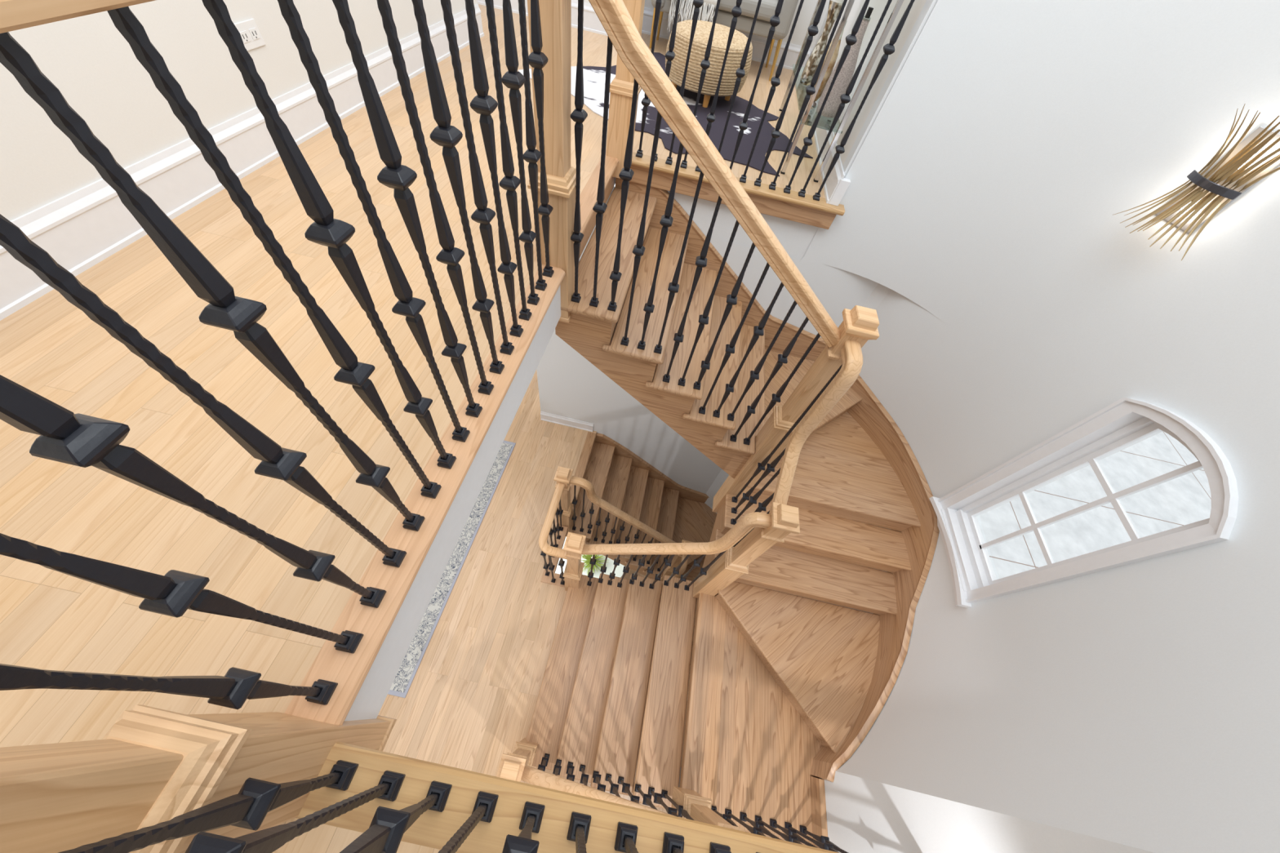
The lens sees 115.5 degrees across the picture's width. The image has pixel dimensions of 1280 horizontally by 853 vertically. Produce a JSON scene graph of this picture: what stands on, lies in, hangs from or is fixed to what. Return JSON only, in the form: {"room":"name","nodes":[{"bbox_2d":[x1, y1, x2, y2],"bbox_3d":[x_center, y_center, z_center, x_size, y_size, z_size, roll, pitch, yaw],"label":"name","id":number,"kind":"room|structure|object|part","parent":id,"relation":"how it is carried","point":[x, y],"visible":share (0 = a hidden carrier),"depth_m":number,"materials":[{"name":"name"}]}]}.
{"room":"stairwell","nodes":[
{"label":"stairwell","id":0,"kind":"room"},
{"bbox_2d":[0,0,477,221],"bbox_3d":[-1.659,-1.063,-0.172,0.120,3.000,6.900,13,55,-1],"label":"wall","id":1,"kind":"structure","parent":0,"point":[95,69],"depth_m":1.31,"materials":[{"name":"beige paint"}]},
{"bbox_2d":[0,4,484,320],"bbox_3d":[-1.792,-0.253,0.986,0.022,0.165,6.900,13,55,-1],"label":"baseboard","id":2,"kind":"structure","parent":1,"relation":"attached to","point":[79,229],"depth_m":1.44,"materials":[{"name":"white paint"}]},
{"bbox_2d":[234,17,265,50],"bbox_3d":[-1.511,-1.513,1.559,0.008,0.076,0.114,13,55,-1],"label":"wall outlet","id":3,"kind":"object","parent":1,"relation":"attached to","point":[251,37],"visible":0.86,"depth_m":1.56,"materials":[{"name":"white plastic"}]},
{"bbox_2d":[240,30,250,43],"bbox_3d":[-1.512,-1.492,1.545,0.002,0.030,0.034,13,55,-1],"label":"socket","id":4,"kind":"object","parent":3,"relation":"attached to","point":[245,34],"depth_m":1.55,"materials":[{"name":"white plastic"}]},
{"bbox_2d":[248,27,260,39],"bbox_3d":[-1.504,-1.532,1.574,0.002,0.030,0.034,13,55,-1],"label":"socket","id":5,"kind":"object","parent":3,"relation":"attached to","point":[254,33],"depth_m":1.57,"materials":[{"name":"white plastic"}]},
{"bbox_2d":[0,4,825,852],"bbox_3d":[-0.605,-0.436,1.437,4.118,0.028,8.751,6,55,-6],"label":"floor","id":6,"kind":"structure","parent":0,"point":[51,620],"depth_m":1.06,"materials":[{"name":"brown wood"}]},
{"bbox_2d":[0,705,396,852],"bbox_3d":[-0.571,0.382,0.406,0.144,1.292,0.144,13,55,-1],"label":"newel post","id":7,"kind":"object","parent":6,"relation":"on","point":[153,766],"visible":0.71,"depth_m":0.45,"materials":[{"name":"brown wood"}]},
{"bbox_3d":[-0.661,0.738,0.924,0.134,0.022,0.134,13,55,-1],"label":"moulding","id":8,"kind":"part","parent":7,"relation":"part of","materials":[{"name":"brown wood"}]},
{"bbox_2d":[284,265,565,724],"bbox_3d":[-0.481,-0.025,1.176,0.102,0.028,1.497,13,55,-1],"label":"trim","id":9,"kind":"structure","parent":6,"relation":"attached to","point":[349,671],"depth_m":0.94,"materials":[{"name":"brown wood"}]},
{"bbox_2d":[0,0,554,709],"bbox_3d":[-0.413,-0.310,0.791,0.064,0.940,1.476,13,55,-1],"label":"stair railing","id":10,"kind":"object","parent":9,"relation":"on","point":[67,437],"visible":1,"depth_m":0.53,"materials":[{"name":"black metal"}]},
{"bbox_3d":[-0.351,-0.555,0.434,0.064,0.064,1.476,13,55,-1],"label":"handrail","id":11,"kind":"part","parent":10,"relation":"part of","materials":[{"name":"brown wood"}]},
{"bbox_2d":[527,0,576,323],"bbox_3d":[-0.283,-0.895,1.332,0.144,1.292,0.144,13,55,-1],"label":"newel post","id":12,"kind":"object","parent":6,"relation":"on","point":[555,15],"visible":0.54,"depth_m":1.26,"materials":[{"name":"brown wood"}]},
{"bbox_3d":[-0.374,-0.539,1.850,0.134,0.022,0.134,13,55,-1],"label":"moulding","id":13,"kind":"part","parent":12,"relation":"part of","materials":[{"name":"brown wood"}]},
{"bbox_2d":[605,0,644,178],"bbox_3d":[-0.050,-1.779,1.874,0.144,1.120,0.144,13,55,-1],"label":"newel post","id":14,"kind":"object","parent":6,"relation":"on","point":[621,87],"visible":0.62,"depth_m":2.02,"materials":[{"name":"brown wood"}]},
{"bbox_2d":[517,52,813,176],"bbox_3d":[0.328,-2.212,2.796,1.883,0.006,1.463,41,59,17],"label":"cowhide rug","id":15,"kind":"object","parent":6,"relation":"on","point":[594,77],"visible":0.49,"depth_m":2.68,"materials":[{"name":"fur"}]},
{"bbox_2d":[665,19,752,107],"bbox_3d":[0.467,-2.524,2.816,0.592,0.350,0.592,13,55,-1],"label":"pouf","id":16,"kind":"object","parent":15,"relation":"on","point":[703,28],"visible":0.74,"depth_m":2.64,"materials":[{"name":"wicker"}]},
{"bbox_3d":[0.464,-2.279,2.811,0.048,0.083,0.048,13,55,-1],"label":"leg","id":17,"kind":"part","parent":16,"relation":"part of","materials":[{"name":"orange wood"}]},
{"bbox_3d":[0.650,-2.446,2.958,0.048,0.083,0.048,13,55,-1],"label":"leg","id":18,"kind":"part","parent":16,"relation":"part of","materials":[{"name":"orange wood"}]},
{"bbox_2d":[648,0,798,80],"bbox_3d":[0.688,-3.490,3.189,1.110,0.901,0.570,13,55,-1],"label":"upholstered chair","id":19,"kind":"object","parent":6,"relation":"on","point":[762,25],"visible":0.77,"depth_m":3.16,"materials":[{"name":"grey fabric"}]},
{"bbox_3d":[0.114,-3.334,3.367,0.038,0.272,0.048,13,55,-1],"label":"leg","id":20,"kind":"part","parent":19,"relation":"part of","materials":[{"name":"gold metal"}]},
{"bbox_3d":[0.201,-3.590,3.185,0.115,0.360,0.490,13,55,-1],"label":"armrest","id":21,"kind":"part","parent":19,"relation":"part of","materials":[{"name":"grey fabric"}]},
{"bbox_3d":[0.183,-3.574,3.544,0.037,0.272,0.037,13,55,-1],"label":"leg","id":22,"kind":"part","parent":19,"relation":"part of","materials":[{"name":"gold metal"}]},
{"bbox_2d":[666,0,717,34],"bbox_3d":[0.444,-3.338,3.204,0.373,0.348,0.322,13,55,-1],"label":"throw blanket","id":23,"kind":"object","parent":19,"relation":"on","point":[710,3],"visible":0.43,"depth_m":3.12,"materials":[{"name":"white fabric"}]},
{"bbox_3d":[0.667,-3.407,3.318,1.030,0.090,0.460,13,55,-1],"label":"seat frame","id":24,"kind":"part","parent":19,"relation":"part of","materials":[{"name":"grey fabric"}]},
{"bbox_2d":[684,0,777,22],"bbox_3d":[0.669,-3.429,3.202,0.860,0.115,0.480,13,55,-1],"label":"seat cushion","id":25,"kind":"object","parent":19,"relation":"on","point":[767,7],"depth_m":3.08,"materials":[{"name":"grey fabric"}]},
{"bbox_3d":[1.151,-3.334,3.548,0.048,0.272,0.038,13,55,-1],"label":"leg","id":26,"kind":"part","parent":19,"relation":"part of","materials":[{"name":"gold metal"}]},
{"bbox_3d":[1.115,-3.041,3.341,0.035,0.273,0.054,-12,59,-17],"label":"leg","id":27,"kind":"part","parent":19,"relation":"part of","materials":[{"name":"gold metal"}]},
{"bbox_3d":[1.165,-3.364,3.198,0.125,0.360,0.490,13,55,-1],"label":"armrest","id":28,"kind":"part","parent":19,"relation":"part of","materials":[{"name":"grey fabric"}]},
{"bbox_2d":[779,0,903,182],"bbox_3d":[1.114,-2.175,2.377,0.232,0.872,1.130,13,55,-1],"label":"console table","id":29,"kind":"object","parent":6,"relation":"on","point":[810,114],"visible":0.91,"depth_m":2.20,"materials":[{"name":"silver metal"}]},
{"bbox_3d":[1.126,-2.632,2.696,0.022,0.852,0.022,13,55,-1],"label":"leg","id":30,"kind":"part","parent":29,"relation":"part of","materials":[{"name":"silver metal"}]},
{"bbox_2d":[792,65,842,133],"bbox_3d":[1.089,-2.076,2.521,0.232,0.010,1.130,13,55,-1],"label":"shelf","id":31,"kind":"object","parent":29,"relation":"attached to","point":[824,122],"depth_m":2.31,"materials":[{"name":"white wood"}]},
{"bbox_3d":[0.914,-1.760,2.060,0.022,0.852,0.022,13,55,-1],"label":"leg","id":32,"kind":"part","parent":29,"relation":"part of","materials":[{"name":"silver metal"}]},
{"bbox_2d":[800,0,844,85],"bbox_3d":[1.113,-2.363,2.388,0.100,0.534,0.100,13,55,-1],"label":"candle holder","id":33,"kind":"object","parent":29,"relation":"on","point":[834,6],"visible":0.77,"depth_m":2.44,"materials":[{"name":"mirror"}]},
{"bbox_2d":[832,0,844,3],"bbox_3d":[1.139,-2.466,2.237,0.072,0.165,0.072,13,55,-1],"label":"candle","id":34,"kind":"object","parent":33,"relation":"on","point":[833,1],"depth_m":2.28,"materials":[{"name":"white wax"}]},
{"bbox_2d":[806,20,847,108],"bbox_3d":[1.017,-1.966,2.203,0.084,0.364,0.084,13,55,-1],"label":"vase","id":35,"kind":"object","parent":29,"relation":"on","point":[829,69],"visible":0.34,"depth_m":2.19,"materials":[{"name":"silver metal"}]},
{"bbox_2d":[816,6,873,117],"bbox_3d":[1.093,-1.914,2.138,0.124,0.434,0.124,13,55,-1],"label":"bottle vase","id":36,"kind":"object","parent":29,"relation":"on","point":[845,75],"visible":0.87,"depth_m":2.15,"materials":[{"name":"grey glass"}]},
{"bbox_2d":[344,285,560,721],"bbox_3d":[-0.742,-0.381,1.522,4.820,0.211,8.100,13,55,-1],"label":"fascia","id":37,"kind":"structure","parent":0,"point":[368,703],"depth_m":1.10,"materials":[{"name":"paint"}]},
{"bbox_2d":[377,370,667,813],"bbox_3d":[-2.258,0.914,3.864,7.120,0.030,8.600,13,55,-1],"label":"floor","id":38,"kind":"structure","parent":0,"point":[473,694],"depth_m":3.44,"materials":[{"name":"brown wood"}]},
{"bbox_2d":[387,440,515,697],"bbox_3d":[-1.988,1.047,3.795,0.805,0.009,2.395,13,55,-1],"label":"runner rug","id":39,"kind":"object","parent":38,"relation":"on","point":[404,677],"visible":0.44,"depth_m":3.61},
{"bbox_2d":[496,737,537,782],"bbox_3d":[-0.749,2.097,2.542,0.144,1.231,0.144,13,55,-1],"label":"newel post","id":40,"kind":"object","parent":38,"relation":"on","point":[512,766],"visible":0.71,"depth_m":2.10,"materials":[{"name":"brown wood"}]},
{"bbox_2d":[540,524,568,586],"bbox_3d":[-0.745,1.237,3.879,0.247,0.012,0.555,13,55,-1],"label":"trim","id":41,"kind":"structure","parent":38,"relation":"on","point":[544,579],"depth_m":3.79,"materials":[{"name":"brown wood"}]},
{"bbox_2d":[538,482,566,585],"bbox_3d":[-0.668,0.970,3.505,0.248,0.924,0.574,13,55,-1],"label":"stair railing","id":42,"kind":"object","parent":41,"relation":"on","point":[551,550],"visible":1,"depth_m":3.20,"materials":[{"name":"brown wood"}]},
{"bbox_2d":[562,532,586,591],"bbox_3d":[-0.529,1.121,3.235,0.144,1.255,0.144,13,55,-1],"label":"newel post","id":43,"kind":"object","parent":38,"relation":"on","point":[574,544],"visible":0.94,"depth_m":2.94,"materials":[{"name":"brown wood"}]},
{"bbox_2d":[525,176,939,848],"bbox_3d":[0.600,0.743,2.656,2.531,2.945,3.000,13,55,-1],"label":"staircase","id":44,"kind":"structure","parent":38,"relation":"on","point":[786,684],"depth_m":2.70,"materials":[{"name":"brown wood"}]},
{"bbox_2d":[520,753,693,820],"bbox_3d":[-0.242,2.006,2.259,0.910,1.567,0.064,13,55,-1],"label":"stair railing","id":45,"kind":"object","parent":44,"relation":"on","point":[538,777],"visible":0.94,"depth_m":2.07,"materials":[{"name":"brown wood"}]},
{"bbox_2d":[581,511,771,591],"bbox_3d":[0.050,0.916,2.772,0.994,2.035,0.064,13,55,-1],"label":"stair railing","id":46,"kind":"object","parent":44,"relation":"on","point":[748,522],"visible":1,"depth_m":2.59,"materials":[{"name":"brown wood"}]},
{"bbox_3d":[0.112,0.673,2.418,0.994,1.168,0.064,13,55,-1],"label":"handrail","id":47,"kind":"part","parent":46,"relation":"part of","materials":[{"name":"brown wood"}]},
{"bbox_2d":[570,0,840,444],"bbox_3d":[0.287,-0.514,1.679,1.172,1.774,0.064,13,55,-1],"label":"stair railing","id":48,"kind":"object","parent":44,"relation":"on","point":[622,32],"visible":1,"depth_m":1.41,"materials":[{"name":"brown wood"}]},
{"bbox_2d":[671,786,745,831],"bbox_3d":[0.317,1.852,1.873,0.144,1.043,0.144,13,55,-1],"label":"newel post","id":49,"kind":"object","parent":44,"relation":"on","point":[698,807],"visible":0.41,"depth_m":2.02,"materials":[{"name":"brown wood"}]},
{"bbox_2d":[692,502,799,598],"bbox_3d":[0.585,0.838,2.499,0.144,1.553,0.144,13,55,-1],"label":"newel post","id":50,"kind":"object","parent":44,"relation":"on","point":[735,562],"visible":0.81,"depth_m":2.25,"materials":[{"name":"brown wood"}]},
{"bbox_2d":[711,805,848,852],"bbox_3d":[0.727,1.971,1.911,0.745,0.964,0.064,13,55,-1],"label":"stair railing","id":51,"kind":"object","parent":44,"relation":"on","point":[822,842],"visible":0.61,"depth_m":2.10,"materials":[{"name":"black metal"}]},
{"bbox_2d":[712,305,879,512],"bbox_3d":[0.762,0.088,2.363,0.144,1.900,0.144,13,55,-1],"label":"newel post","id":52,"kind":"object","parent":44,"relation":"on","point":[860,324],"visible":0.63,"depth_m":2.00,"materials":[{"name":"brown wood"}]},
{"bbox_2d":[730,339,862,546],"bbox_3d":[0.713,0.309,2.174,0.064,1.651,0.495,13,55,-1],"label":"stair railing","id":53,"kind":"object","parent":44,"relation":"on","point":[846,375],"visible":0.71,"depth_m":1.95,"materials":[{"name":"brown wood"}]},
{"bbox_3d":[0.771,0.080,1.841,0.064,0.835,0.495,13,55,-1],"label":"handrail","id":54,"kind":"part","parent":53,"relation":"part of","materials":[{"name":"brown wood"}]},
{"bbox_2d":[536,186,721,493],"bbox_3d":[0.337,0.290,4.900,3.085,5.656,0.120,13,55,-1],"label":"wall","id":55,"kind":"structure","parent":0,"point":[570,385],"depth_m":4.43,"materials":[{"name":"white paint"}]},
{"bbox_2d":[540,411,593,431],"bbox_3d":[-0.845,-0.054,4.670,0.620,0.140,0.022,13,55,-1],"label":"baseboard","id":56,"kind":"structure","parent":55,"relation":"attached to","point":[544,416],"depth_m":4.66,"materials":[{"name":"white paint"}]},
{"bbox_2d":[554,431,596,573],"bbox_3d":[-0.705,0.726,4.262,0.102,0.028,1.625,13,55,-1],"label":"trim","id":57,"kind":"structure","parent":55,"relation":"attached to","point":[589,441],"depth_m":4.49,"materials":[{"name":"brown wood"}]},
{"bbox_2d":[621,568,648,579],"bbox_3d":[-2.349,2.656,6.293,7.800,0.030,8.600,13,55,-1],"label":"floor","id":58,"kind":"structure","parent":0,"point":[627,575],"depth_m":6.79,"materials":[{"name":"brown wood"}]},
{"bbox_2d":[555,537,625,578],"bbox_3d":[-0.829,2.216,6.325,1.120,0.842,0.600,13,55,-1],"label":"table","id":59,"kind":"object","parent":58,"relation":"on","point":[619,572],"visible":0.15,"depth_m":5.94,"materials":[{"name":"white paint"}]},
{"bbox_2d":[581,555,606,574],"bbox_3d":[-0.711,1.940,5.811,0.446,0.340,0.422,40,59,17],"label":"potted plant","id":60,"kind":"object","parent":59,"relation":"on","point":[588,557],"visible":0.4,"depth_m":5.80,"materials":[{"name":"green plant"}]},
{"bbox_2d":[565,432,718,767],"bbox_3d":[0.194,2.346,5.126,2.525,2.945,2.985,13,55,-1],"label":"staircase","id":61,"kind":"structure","parent":58,"relation":"on","point":[618,476],"depth_m":4.97,"materials":[{"name":"brown wood"}]},
{"bbox_2d":[553,466,573,535],"bbox_3d":[-0.705,0.729,3.764,0.144,1.301,0.144,13,55,-1],"label":"newel post","id":62,"kind":"object","parent":61,"relation":"on","point":[562,475],"visible":0.67,"depth_m":3.53,"materials":[{"name":"brown wood"}]},
{"bbox_2d":[569,475,675,571],"bbox_3d":[-0.121,1.087,4.080,1.184,1.888,0.064,13,55,-1],"label":"stair railing","id":63,"kind":"object","parent":61,"relation":"on","point":[585,484],"visible":0.76,"depth_m":3.82,"materials":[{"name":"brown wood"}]},
{"bbox_2d":[660,554,688,598],"bbox_3d":[0.303,1.945,4.620,0.064,1.651,0.495,13,55,-1],"label":"stair railing","id":64,"kind":"object","parent":61,"relation":"on","point":[683,567],"visible":0.03,"depth_m":4.07,"materials":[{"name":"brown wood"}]},
{"bbox_3d":[0.361,1.716,4.287,0.064,0.835,0.495,13,55,-1],"label":"handrail","id":65,"kind":"part","parent":64,"relation":"part of","materials":[{"name":"brown wood"}]},
{"bbox_2d":[660,539,693,581],"bbox_3d":[0.352,1.724,4.809,0.144,1.900,0.144,13,55,-1],"label":"newel post","id":66,"kind":"object","parent":61,"relation":"attached to","point":[677,559],"visible":0.38,"depth_m":4.46,"materials":[{"name":"brown wood"}]},
{"bbox_2d":[644,0,829,52],"bbox_3d":[1.022,-4.350,2.550,1.830,3.000,0.120,13,55,-1],"label":"wall","id":67,"kind":"structure","parent":0,"point":[806,11],"depth_m":3.50,"materials":[{"name":"beige paint"}]},
{"bbox_2d":[641,7,811,70],"bbox_3d":[0.769,-3.508,3.665,1.550,0.165,0.022,13,55,-1],"label":"baseboard","id":68,"kind":"structure","parent":67,"relation":"attached to","point":[758,42],"depth_m":3.66,"materials":[{"name":"white paint"}]},
{"bbox_2d":[666,0,937,258],"bbox_3d":[0.944,-1.761,1.740,1.920,4.600,0.087,13,55,-1],"label":"wall","id":69,"kind":"structure","parent":0,"point":[796,237],"depth_m":2.43,"materials":[{"name":"white paint"}]},
{"bbox_2d":[542,148,618,269],"bbox_3d":[-0.245,-1.098,1.953,0.092,0.028,1.192,13,55,-1],"label":"trim","id":70,"kind":"structure","parent":69,"relation":"attached to","point":[588,197],"depth_m":1.98,"materials":[{"name":"brown wood"}]},
{"bbox_2d":[629,164,836,229],"bbox_3d":[0.525,-1.333,2.328,1.217,0.102,0.028,13,55,-1],"label":"trim","id":71,"kind":"structure","parent":69,"relation":"attached to","point":[660,180],"depth_m":2.32,"materials":[{"name":"brown wood"}]},
{"bbox_2d":[631,151,844,215],"bbox_3d":[0.546,-1.370,2.277,1.240,0.028,0.102,13,55,-1],"label":"trim","id":72,"kind":"structure","parent":69,"relation":"attached to","point":[690,172],"depth_m":2.25,"materials":[{"name":"brown wood"}]},
{"bbox_2d":[635,0,915,200],"bbox_3d":[0.580,-1.664,1.892,1.152,0.940,0.064,13,55,-1],"label":"stair railing","id":73,"kind":"object","parent":72,"relation":"on","point":[851,39],"visible":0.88,"depth_m":1.89,"materials":[{"name":"black metal"}]},
{"bbox_2d":[828,177,850,205],"bbox_3d":[1.098,-1.294,2.225,0.055,0.130,0.035,13,55,-1],"label":"baseboard","id":74,"kind":"structure","parent":69,"relation":"attached to","point":[843,184],"depth_m":2.21,"materials":[{"name":"white paint"}]},
{"bbox_2d":[813,0,926,164],"bbox_3d":[1.582,-3.162,1.833,0.115,3.000,2.480,13,55,-1],"label":"wall","id":75,"kind":"structure","parent":0,"point":[878,6],"depth_m":2.15,"materials":[{"name":"beige paint"}]},
{"bbox_2d":[808,50,844,203],"bbox_3d":[1.299,-2.316,2.949,0.022,0.150,2.560,13,55,-1],"label":"baseboard","id":76,"kind":"structure","parent":75,"relation":"attached to","point":[837,174],"depth_m":2.38,"materials":[{"name":"white paint"}]},
{"bbox_2d":[678,0,1279,852],"bbox_3d":[1.204,1.838,1.976,1.524,8.942,5.790,2,56,-8],"label":"wall","id":77,"kind":"structure","parent":0,"point":[1133,708],"depth_m":1.66,"materials":[{"name":"white paint"}]},
{"bbox_2d":[296,742,838,852],"bbox_3d":[0.368,0.842,0.729,2.000,0.028,0.102,13,55,-1],"label":"trim","id":78,"kind":"structure","parent":77,"relation":"attached to","point":[433,828],"depth_m":0.72,"materials":[{"name":"brown wood"}]},
{"bbox_2d":[58,760,759,852],"bbox_3d":[0.456,0.566,0.341,1.955,0.940,0.064,13,55,-1],"label":"stair railing","id":79,"kind":"object","parent":78,"relation":"on","point":[247,809],"visible":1,"depth_m":0.51,"materials":[{"name":"black metal"}]},
{"bbox_2d":[928,397,1238,608],"bbox_3d":[1.995,0.430,1.957,0.204,1.260,0.660,13,55,-1],"label":"window","id":80,"kind":"structure","parent":77,"relation":"in","point":[1126,422],"depth_m":1.85,"materials":[{"name":"white paint"}]},
{"bbox_3d":[1.902,0.738,2.410,0.174,0.150,0.660,13,55,-1],"label":"sill","id":81,"kind":"part","parent":80,"relation":"part of","materials":[{"name":"white paint"}]},
{"bbox_3d":[2.044,0.421,1.929,0.055,1.040,0.444,13,55,-1],"label":"sash frame","id":82,"kind":"part","parent":80,"relation":"part of","materials":[{"name":"white paint"}]},
{"bbox_2d":[1114,104,1279,260],"bbox_3d":[2.031,-0.858,1.427,0.153,0.411,0.299,-11,58,-17],"label":"wall sconce","id":83,"kind":"object","parent":77,"relation":"attached to","point":[1209,190],"visible":1,"depth_m":1.42,"materials":[{"name":"metal"}]},
{"bbox_3d":[2.072,-0.908,1.382,0.032,0.048,0.030,13,55,-1],"label":"bulb","id":84,"kind":"part","parent":83,"relation":"part of","materials":[{"name":"white glass"}]},
{"bbox_3d":[-0.993,-4.621,2.385,2.420,3.000,0.360,13,55,-1],"label":"wall","id":85,"kind":"structure","parent":0,"visible":0},
{"bbox_2d":[476,0,608,35],"bbox_3d":[-1.228,-3.675,3.432,2.420,0.165,0.022,13,55,-1],"label":"baseboard","id":86,"kind":"structure","parent":85,"relation":"attached to","point":[592,23],"depth_m":3.46,"materials":[{"name":"white paint"}]},
{"label":"outside","id":87,"kind":"structure","parent":0,"visible":0},
{"bbox_2d":[976,431,1211,579],"bbox_3d":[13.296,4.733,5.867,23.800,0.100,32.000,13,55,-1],"label":"window glass","id":88,"kind":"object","parent":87,"point":[1185,500],"depth_m":7.19,"materials":[{"name":"glass"}]}
]}

